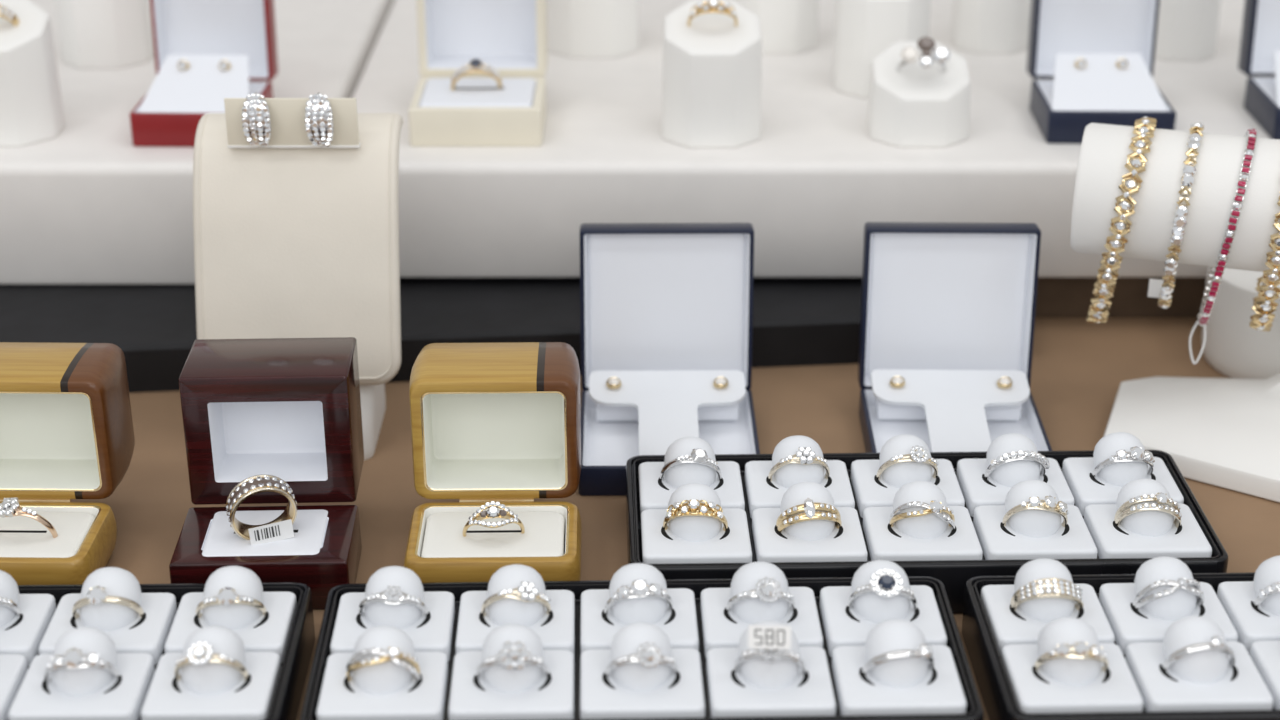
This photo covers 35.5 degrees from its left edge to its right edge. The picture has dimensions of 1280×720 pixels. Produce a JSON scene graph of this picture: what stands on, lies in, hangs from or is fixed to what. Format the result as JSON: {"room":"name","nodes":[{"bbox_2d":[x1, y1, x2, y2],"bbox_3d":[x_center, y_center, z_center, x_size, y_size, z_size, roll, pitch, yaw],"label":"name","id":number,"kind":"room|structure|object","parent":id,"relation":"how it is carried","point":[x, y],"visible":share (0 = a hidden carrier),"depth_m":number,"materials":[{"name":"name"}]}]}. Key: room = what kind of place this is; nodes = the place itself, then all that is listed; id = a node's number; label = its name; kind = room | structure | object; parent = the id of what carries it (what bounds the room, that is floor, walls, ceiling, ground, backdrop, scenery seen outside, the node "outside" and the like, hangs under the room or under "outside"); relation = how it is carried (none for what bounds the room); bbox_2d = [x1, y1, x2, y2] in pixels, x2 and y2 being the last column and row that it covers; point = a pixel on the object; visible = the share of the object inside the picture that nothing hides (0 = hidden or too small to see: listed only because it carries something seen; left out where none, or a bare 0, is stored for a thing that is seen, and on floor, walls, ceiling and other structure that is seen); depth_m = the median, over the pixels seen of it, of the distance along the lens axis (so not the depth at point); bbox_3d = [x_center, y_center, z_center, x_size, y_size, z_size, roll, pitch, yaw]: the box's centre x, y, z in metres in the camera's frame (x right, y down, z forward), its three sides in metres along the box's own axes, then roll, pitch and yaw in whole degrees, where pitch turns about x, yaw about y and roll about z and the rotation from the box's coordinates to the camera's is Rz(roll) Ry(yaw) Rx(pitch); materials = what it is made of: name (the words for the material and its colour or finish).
{"room":"shop","nodes":[
{"label":"shop","id":0,"kind":"room"},
{"bbox_3d":[0.000,1.144,0.529,5.000,0.020,5.000,0,25,0],"label":"floor","id":1,"kind":"structure","parent":0,"visible":0},
{"bbox_3d":[0.000,0.505,0.839,1.480,0.880,1.280,0,25,0],"label":"cabinet","id":2,"kind":"object","parent":1,"relation":"on","visible":0},
{"bbox_2d":[71,318,1279,719],"bbox_3d":[0.000,0.087,0.646,1.500,0.040,1.300,0,25,0],"label":"countertop","id":3,"kind":"structure","parent":2,"relation":"on","point":[1079,366],"depth_m":0.72,"materials":[{"name":"brown wood"}]},
{"bbox_2d":[0,342,134,584],"bbox_3d":[-0.196,0.035,0.638,0.055,0.061,0.073,0,25,1],"label":"box","id":4,"kind":"object","parent":3,"relation":"on","point":[67,431],"visible":0.88,"depth_m":0.64,"materials":[{"name":"brown wood"}]},
{"bbox_2d":[0,497,57,537],"bbox_3d":[-0.194,0.053,0.627,0.022,0.024,0.012,3,25,7],"label":"ring","id":5,"kind":"object","parent":4,"relation":"in","point":[9,507],"visible":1,"depth_m":0.62,"materials":[{"name":"gold metal"}]},
{"bbox_2d":[0,566,314,719],"bbox_3d":[-0.190,0.085,0.566,0.184,0.032,0.075,0,25,-1],"label":"tray","id":6,"kind":"object","parent":3,"relation":"on","point":[275,648],"visible":0.95,"depth_m":0.56,"materials":[{"name":"black plastic"}]},
{"bbox_2d":[0,597,20,616],"bbox_3d":[-0.190,0.072,0.578,0.018,0.021,0.016,13,28,25],"label":"ring","id":7,"kind":"object","parent":6,"relation":"on","point":[5,602],"visible":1,"depth_m":0.57,"materials":[{"name":"white metal"}]},
{"bbox_2d":[43,648,119,682],"bbox_3d":[-0.153,0.086,0.549,0.019,0.021,0.016,-13,28,-26],"label":"ring","id":8,"kind":"object","parent":6,"relation":"on","point":[72,658],"visible":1,"depth_m":0.54,"materials":[{"name":"white metal"}]},
{"bbox_2d":[72,586,143,618],"bbox_3d":[-0.154,0.072,0.579,0.018,0.021,0.016,-18,30,-34],"label":"ring","id":9,"kind":"object","parent":6,"relation":"on","point":[98,594],"visible":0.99,"depth_m":0.57,"materials":[{"name":"gold metal"}]},
{"bbox_2d":[174,641,248,679],"bbox_3d":[-0.118,0.085,0.550,0.018,0.022,0.015,-15,29,-29],"label":"ring","id":10,"kind":"object","parent":6,"relation":"on","point":[201,653],"visible":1,"depth_m":0.54,"materials":[{"name":"gold metal"}]},
{"bbox_2d":[196,587,266,617],"bbox_3d":[-0.119,0.072,0.580,0.019,0.020,0.016,12,28,25],"label":"ring","id":11,"kind":"object","parent":6,"relation":"on","point":[226,596],"visible":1,"depth_m":0.57,"materials":[{"name":"gold metal"}]},
{"bbox_2d":[169,337,363,608],"bbox_3d":[-0.118,0.035,0.636,0.055,0.062,0.068,-1,25,-2],"label":"box","id":12,"kind":"object","parent":3,"relation":"on","point":[288,409],"visible":0.93,"depth_m":0.64,"materials":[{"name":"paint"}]},
{"bbox_2d":[226,474,297,544],"bbox_3d":[-0.118,0.046,0.624,0.022,0.022,0.012,-9,26,-18],"label":"ring","id":13,"kind":"object","parent":12,"relation":"in","point":[281,528],"visible":1,"depth_m":0.62,"materials":[{"name":"yellow metal"}]},
{"bbox_2d":[193,92,402,459],"bbox_3d":[-0.120,-0.035,0.712,0.072,0.126,0.063,0,25,0],"label":"display stand","id":14,"kind":"object","parent":3,"relation":"on","point":[296,200],"visible":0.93,"depth_m":0.70,"materials":[{"name":"beige leather"}]},
{"bbox_2d":[0,277,861,392],"bbox_3d":[-0.214,-0.080,0.937,0.732,0.019,0.472,0,25,0],"label":"base","id":15,"kind":"object","parent":3,"relation":"on","point":[798,321],"visible":0.02,"depth_m":0.78,"materials":[{"name":"fabric"}]},
{"bbox_2d":[0,0,393,283],"bbox_3d":[-0.355,-0.136,0.974,0.450,0.052,0.397,0,25,0],"label":"display","id":16,"kind":"object","parent":15,"relation":"on","point":[84,204],"visible":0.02,"depth_m":0.80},
{"bbox_2d":[0,0,64,146],"bbox_3d":[-0.259,-0.117,0.810,0.043,0.052,0.038,0,25,0],"label":"display stand","id":17,"kind":"object","parent":16,"relation":"on","point":[31,108],"visible":1,"depth_m":0.80,"materials":[{"name":"white"}]},
{"bbox_2d":[0,4,19,25],"bbox_3d":[-0.259,-0.134,0.801,0.021,0.019,0.014,1,25,2],"label":"ring","id":18,"kind":"object","parent":17,"relation":"on","point":[6,13],"visible":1,"depth_m":0.80,"materials":[{"name":"gold metal"}]},
{"bbox_2d":[56,0,153,68],"bbox_3d":[-0.244,-0.163,0.908,0.039,0.054,0.036,0,25,0],"label":"display stand","id":19,"kind":"object","parent":16,"relation":"on","point":[94,34],"visible":0.98,"depth_m":0.90,"materials":[{"name":"white"}]},
{"bbox_2d":[129,0,278,146],"bbox_3d":[-0.179,-0.130,0.817,0.049,0.069,0.063,1,25,1],"label":"box","id":20,"kind":"object","parent":16,"relation":"on","point":[207,52],"visible":0.88,"depth_m":0.83,"materials":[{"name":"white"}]},
{"bbox_2d":[404,342,581,582],"bbox_3d":[-0.046,0.035,0.638,0.055,0.061,0.073,0,25,-1],"label":"box","id":21,"kind":"object","parent":3,"relation":"on","point":[497,422],"visible":0.91,"depth_m":0.64,"materials":[{"name":"brown wood"}]},
{"bbox_2d":[462,501,524,536],"bbox_3d":[-0.046,0.053,0.628,0.017,0.020,0.016,16,29,30],"label":"ring","id":22,"kind":"object","parent":21,"relation":"in","point":[493,511],"visible":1,"depth_m":0.62,"materials":[{"name":"metal"}]},
{"bbox_2d":[300,560,983,719],"bbox_3d":[0.000,0.084,0.568,0.184,0.032,0.075,-1,25,-1],"label":"tray","id":23,"kind":"object","parent":3,"relation":"on","point":[576,641],"visible":0.94,"depth_m":0.56,"materials":[{"name":"black plastic"}]},
{"bbox_2d":[346,647,419,681],"bbox_3d":[-0.071,0.086,0.550,0.021,0.021,0.012,0,25,0],"label":"ring","id":24,"kind":"object","parent":23,"relation":"in","point":[392,654],"visible":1,"depth_m":0.54,"materials":[{"name":"gold metal"}]},
{"bbox_2d":[358,586,427,616],"bbox_3d":[-0.072,0.072,0.580,0.019,0.020,0.014,12,27,23],"label":"ring","id":25,"kind":"object","parent":23,"relation":"on","point":[392,595],"visible":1,"depth_m":0.57,"materials":[{"name":"white metal"}]},
{"bbox_2d":[476,641,548,678],"bbox_3d":[-0.035,0.085,0.551,0.018,0.021,0.017,17,30,33],"label":"ring","id":26,"kind":"object","parent":23,"relation":"in","point":[513,655],"visible":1,"depth_m":0.54,"materials":[{"name":"white metal"}]},
{"bbox_2d":[481,581,550,615],"bbox_3d":[-0.036,0.072,0.580,0.020,0.021,0.013,7,26,15],"label":"ring","id":27,"kind":"object","parent":23,"relation":"on","point":[527,592],"visible":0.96,"depth_m":0.57,"materials":[{"name":"gold metal"}]},
{"bbox_2d":[604,579,672,615],"bbox_3d":[0.000,0.071,0.581,0.020,0.022,0.014,-10,27,-21],"label":"ring","id":28,"kind":"object","parent":23,"relation":"on","point":[639,588],"visible":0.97,"depth_m":0.57,"materials":[{"name":"white metal"}]},
{"bbox_2d":[605,642,677,677],"bbox_3d":[0.001,0.085,0.551,0.019,0.021,0.016,13,28,25],"label":"ring","id":29,"kind":"object","parent":23,"relation":"on","point":[648,654],"visible":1,"depth_m":0.54,"materials":[{"name":"white metal"}]},
{"bbox_2d":[726,577,795,612],"bbox_3d":[0.035,0.070,0.582,0.019,0.021,0.016,16,29,30],"label":"ring","id":30,"kind":"object","parent":23,"relation":"on","point":[768,590],"visible":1,"depth_m":0.57,"materials":[{"name":"white metal"}]},
{"bbox_2d":[733,625,806,675],"bbox_3d":[0.036,0.082,0.550,0.020,0.027,0.015,2,25,4],"label":"ring","id":31,"kind":"object","parent":23,"relation":"on","point":[768,643],"visible":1,"depth_m":0.54,"materials":[{"name":"white metal"}]},
{"bbox_2d":[848,569,917,611],"bbox_3d":[0.071,0.070,0.583,0.016,0.022,0.016,-20,31,-36],"label":"ring","id":32,"kind":"object","parent":23,"relation":"on","point":[887,583],"visible":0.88,"depth_m":0.57,"materials":[{"name":"white metal"}]},
{"bbox_2d":[862,644,934,675],"bbox_3d":[0.072,0.084,0.554,0.020,0.019,0.013,1,25,3],"label":"ring","id":33,"kind":"object","parent":23,"relation":"in","point":[925,651],"visible":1,"depth_m":0.55,"materials":[{"name":"white metal"}]},
{"bbox_2d":[578,223,759,495],"bbox_3d":[0.010,-0.002,0.705,0.063,0.072,0.076,0,25,0],"label":"box","id":34,"kind":"object","parent":3,"relation":"on","point":[666,309],"visible":0.94,"depth_m":0.73,"materials":[{"name":"white"}]},
{"bbox_2d":[626,432,1228,612],"bbox_3d":[0.088,0.049,0.644,0.184,0.032,0.075,-1,25,-1],"label":"tray","id":35,"kind":"object","parent":3,"relation":"on","point":[1091,543],"visible":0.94,"depth_m":0.63,"materials":[{"name":"black plastic"}]},
{"bbox_2d":[660,448,721,480],"bbox_3d":[0.017,0.037,0.655,0.019,0.022,0.013,10,27,21],"label":"ring","id":36,"kind":"object","parent":35,"relation":"on","point":[699,456],"visible":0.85,"depth_m":0.65,"materials":[{"name":"white metal"}]},
{"bbox_2d":[663,499,727,530],"bbox_3d":[0.017,0.051,0.625,0.020,0.021,0.013,1,25,3],"label":"ring","id":37,"kind":"object","parent":35,"relation":"in","point":[693,507],"visible":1,"depth_m":0.62,"materials":[{"name":"gold metal"}]},
{"bbox_2d":[768,447,829,480],"bbox_3d":[0.052,0.037,0.656,0.019,0.021,0.014,11,27,22],"label":"ring","id":38,"kind":"object","parent":35,"relation":"in","point":[805,456],"visible":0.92,"depth_m":0.65,"materials":[{"name":"gold metal"}]},
{"bbox_2d":[776,498,841,532],"bbox_3d":[0.053,0.050,0.626,0.020,0.021,0.016,-14,28,-28],"label":"ring","id":39,"kind":"object","parent":35,"relation":"on","point":[808,507],"visible":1,"depth_m":0.62,"materials":[{"name":"gold metal"}]},
{"bbox_2d":[876,445,938,479],"bbox_3d":[0.088,0.036,0.656,0.019,0.021,0.014,10,27,20],"label":"ring","id":40,"kind":"object","parent":35,"relation":"on","point":[918,453],"visible":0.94,"depth_m":0.65,"materials":[{"name":"gold metal"}]},
{"bbox_2d":[889,500,954,530],"bbox_3d":[0.088,0.050,0.627,0.021,0.020,0.014,6,25,12],"label":"ring","id":41,"kind":"object","parent":35,"relation":"on","point":[935,507],"visible":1,"depth_m":0.62,"materials":[{"name":"metal"}]},
{"bbox_2d":[984,450,1049,479],"bbox_3d":[0.124,0.037,0.658,0.021,0.020,0.011,-4,25,-8],"label":"ring","id":42,"kind":"object","parent":35,"relation":"on","point":[1019,455],"visible":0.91,"depth_m":0.65,"materials":[{"name":"white metal"}]},
{"bbox_2d":[1002,496,1068,526],"bbox_3d":[0.124,0.050,0.627,0.020,0.021,0.012,2,25,4],"label":"ring","id":43,"kind":"object","parent":35,"relation":"in","point":[1050,504],"visible":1,"depth_m":0.62,"materials":[{"name":"metal"}]},
{"bbox_2d":[1092,446,1154,477],"bbox_3d":[0.159,0.036,0.657,0.020,0.021,0.014,2,25,4],"label":"ring","id":44,"kind":"object","parent":35,"relation":"on","point":[1136,454],"visible":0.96,"depth_m":0.65,"materials":[{"name":"white metal"}]},
{"bbox_2d":[1114,492,1181,527],"bbox_3d":[0.160,0.050,0.628,0.020,0.022,0.012,2,25,5],"label":"ring","id":45,"kind":"object","parent":35,"relation":"in","point":[1161,498],"visible":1,"depth_m":0.62,"materials":[{"name":"metal"}]},
{"bbox_2d":[858,222,1051,452],"bbox_3d":[0.112,-0.002,0.706,0.063,0.072,0.076,0,25,1],"label":"box","id":46,"kind":"object","parent":3,"relation":"on","point":[948,310],"visible":0.95,"depth_m":0.73,"materials":[{"name":"white"}]},
{"bbox_2d":[962,555,1279,719],"bbox_3d":[0.191,0.082,0.573,0.184,0.032,0.075,-1,25,-1],"label":"tray","id":47,"kind":"object","parent":3,"relation":"on","point":[1004,644],"visible":1,"depth_m":0.56,"materials":[{"name":"black plastic"}]},
{"bbox_2d":[1010,578,1083,609],"bbox_3d":[0.119,0.071,0.584,0.021,0.020,0.014,1,25,2],"label":"ring","id":48,"kind":"object","parent":47,"relation":"in","point":[1045,587],"visible":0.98,"depth_m":0.58,"materials":[{"name":"metal"}]},
{"bbox_2d":[1034,641,1108,671],"bbox_3d":[0.120,0.084,0.554,0.020,0.020,0.014,4,25,9],"label":"ring","id":49,"kind":"object","parent":47,"relation":"in","point":[1080,650],"visible":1,"depth_m":0.55,"materials":[{"name":"gold metal"}]},
{"bbox_2d":[1132,578,1203,610],"bbox_3d":[0.154,0.070,0.584,0.021,0.020,0.012,-2,25,-4],"label":"ring","id":50,"kind":"object","parent":47,"relation":"on","point":[1182,583],"visible":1,"depth_m":0.58,"materials":[{"name":"white metal"}]},
{"bbox_2d":[1162,636,1235,671],"bbox_3d":[0.155,0.083,0.555,0.020,0.021,0.012,5,25,11],"label":"ring","id":51,"kind":"object","parent":47,"relation":"on","point":[1218,643],"visible":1,"depth_m":0.55,"materials":[{"name":"white metal"}]},
{"bbox_2d":[1254,582,1279,607],"bbox_3d":[0.190,0.070,0.586,0.021,0.020,0.012,-3,25,-7],"label":"ring","id":52,"kind":"object","parent":47,"relation":"on","point":[1268,591],"visible":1,"depth_m":0.58,"materials":[{"name":"white metal"}]},
{"bbox_2d":[1035,277,1206,317],"bbox_3d":[0.370,-0.103,0.988,0.420,0.019,0.370,0,25,0],"label":"base","id":53,"kind":"object","parent":3,"relation":"on","point":[1057,297],"visible":0.02,"depth_m":0.82,"materials":[{"name":"brown wood"}]},
{"bbox_3d":[0.227,-0.113,0.983,0.700,0.002,0.360,0,25,0],"label":"board","id":54,"kind":"object","parent":53,"relation":"on","visible":0},
{"bbox_2d":[352,0,1274,276],"bbox_3d":[0.227,-0.137,0.974,0.706,0.049,0.396,0,25,0],"label":"display","id":55,"kind":"object","parent":54,"relation":"on","point":[808,189],"visible":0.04,"depth_m":0.80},
{"bbox_2d":[408,0,547,145],"bbox_3d":[-0.066,-0.135,0.820,0.053,0.075,0.069,0,25,0],"label":"box","id":56,"kind":"object","parent":55,"relation":"on","point":[507,36],"visible":0.99,"depth_m":0.83,"materials":[{"name":"white"}]},
{"bbox_2d":[451,59,501,89],"bbox_3d":[-0.067,-0.113,0.819,0.021,0.023,0.012,-3,25,-6],"label":"ring","id":57,"kind":"object","parent":56,"relation":"in","point":[475,66],"visible":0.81,"depth_m":0.81,"materials":[{"name":"metal"}]},
{"bbox_2d":[547,0,638,57],"bbox_3d":[-0.022,-0.172,0.923,0.043,0.057,0.036,0,25,0],"label":"display stand","id":58,"kind":"object","parent":55,"relation":"on","point":[575,28],"visible":0.87,"depth_m":0.92,"materials":[{"name":"white"}]},
{"bbox_2d":[662,0,761,147],"bbox_3d":[0.029,-0.116,0.808,0.040,0.051,0.037,0,25,0],"label":"display stand","id":59,"kind":"object","parent":55,"relation":"on","point":[711,87],"visible":0.99,"depth_m":0.80,"materials":[{"name":"white"}]},
{"bbox_2d":[687,0,737,25],"bbox_3d":[0.029,-0.135,0.798,0.020,0.020,0.015,-2,25,-3],"label":"ring","id":60,"kind":"object","parent":59,"relation":"on","point":[713,6],"visible":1,"depth_m":0.79,"materials":[{"name":"gold metal"}]},
{"bbox_2d":[732,0,818,53],"bbox_3d":[0.063,-0.175,0.929,0.040,0.057,0.036,0,25,0],"label":"display stand","id":61,"kind":"object","parent":55,"relation":"on","point":[787,26],"visible":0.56,"depth_m":0.92,"materials":[{"name":"white"}]},
{"bbox_2d":[832,0,930,97],"bbox_3d":[0.105,-0.145,0.868,0.040,0.054,0.036,0,25,0],"label":"display stand","id":62,"kind":"object","parent":55,"relation":"on","point":[864,29],"visible":0.55,"depth_m":0.85,"materials":[{"name":"white"}]},
{"bbox_2d":[867,42,970,147],"bbox_3d":[0.114,-0.108,0.812,0.040,0.034,0.036,0,25,0],"label":"display stand","id":63,"kind":"object","parent":55,"relation":"on","point":[915,106],"visible":1,"depth_m":0.80,"materials":[{"name":"white"}]},
{"bbox_2d":[896,36,950,71],"bbox_3d":[0.113,-0.119,0.803,0.020,0.023,0.021,0,25,1],"label":"ring","id":64,"kind":"object","parent":63,"relation":"on","point":[926,44],"visible":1,"depth_m":0.79,"materials":[{"name":"white metal"}]},
{"bbox_2d":[951,0,1030,53],"bbox_3d":[0.164,-0.174,0.928,0.034,0.056,0.034,0,25,0],"label":"display stand","id":65,"kind":"object","parent":55,"relation":"on","point":[978,26],"visible":0.99,"depth_m":0.92,"materials":[{"name":"white"}]},
{"bbox_2d":[1026,0,1175,143],"bbox_3d":[0.190,-0.131,0.822,0.051,0.068,0.064,0,25,1],"label":"box","id":66,"kind":"object","parent":55,"relation":"on","point":[1099,55],"visible":0.97,"depth_m":0.83,"materials":[{"name":"white"}]},
{"bbox_2d":[1155,0,1220,60],"bbox_3d":[0.249,-0.170,0.917,0.032,0.058,0.034,0,25,0],"label":"display stand","id":67,"kind":"object","parent":55,"relation":"on","point":[1186,29],"visible":0.67,"depth_m":0.91,"materials":[{"name":"white"}]},
{"bbox_2d":[1238,0,1279,139],"bbox_3d":[0.282,-0.133,0.825,0.051,0.068,0.064,0,25,0],"label":"box","id":68,"kind":"object","parent":55,"relation":"on","point":[1259,55],"visible":0.9,"depth_m":0.84,"materials":[{"name":"white"}]},
{"bbox_2d":[1071,123,1279,502],"bbox_3d":[0.234,-0.018,0.694,0.170,0.111,0.088,3,25,7],"label":"display stand","id":69,"kind":"object","parent":3,"relation":"on","point":[1220,432],"visible":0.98,"depth_m":0.69,"materials":[{"name":"white leather"}]},
{"bbox_2d":[1086,117,1156,323],"bbox_3d":[0.171,-0.048,0.711,0.017,0.078,0.054,6,26,13],"label":"bracelet","id":70,"kind":"object","parent":69,"relation":"on","point":[1098,312],"visible":0.94,"depth_m":0.69,"materials":[{"name":"gold metal"}]},
{"bbox_2d":[1148,122,1203,308],"bbox_3d":[0.188,-0.050,0.704,0.013,0.069,0.053,7,26,15],"label":"bracelet","id":71,"kind":"object","parent":69,"relation":"on","point":[1162,290],"visible":0.99,"depth_m":0.68,"materials":[{"name":"metal"}]},
{"bbox_2d":[1189,129,1256,363],"bbox_3d":[0.204,-0.038,0.704,0.014,0.088,0.052,7,26,15],"label":"bracelet","id":72,"kind":"object","parent":69,"relation":"on","point":[1203,318],"visible":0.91,"depth_m":0.68,"materials":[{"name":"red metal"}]},
{"bbox_2d":[1249,196,1279,330],"bbox_3d":[0.222,-0.044,0.695,0.011,0.074,0.054,7,26,15],"label":"bracelet","id":73,"kind":"object","parent":69,"relation":"on","point":[1264,304],"visible":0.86,"depth_m":0.69,"materials":[{"name":"gold metal"}]},
{"bbox_2d":[1201,266,1279,378],"bbox_3d":[0.252,-0.018,0.778,0.064,0.040,0.064,0,25,0],"label":"display","id":74,"kind":"object","parent":3,"relation":"on","point":[1237,350],"visible":0.49,"depth_m":0.76,"materials":[{"name":"white leather"}]}
]}

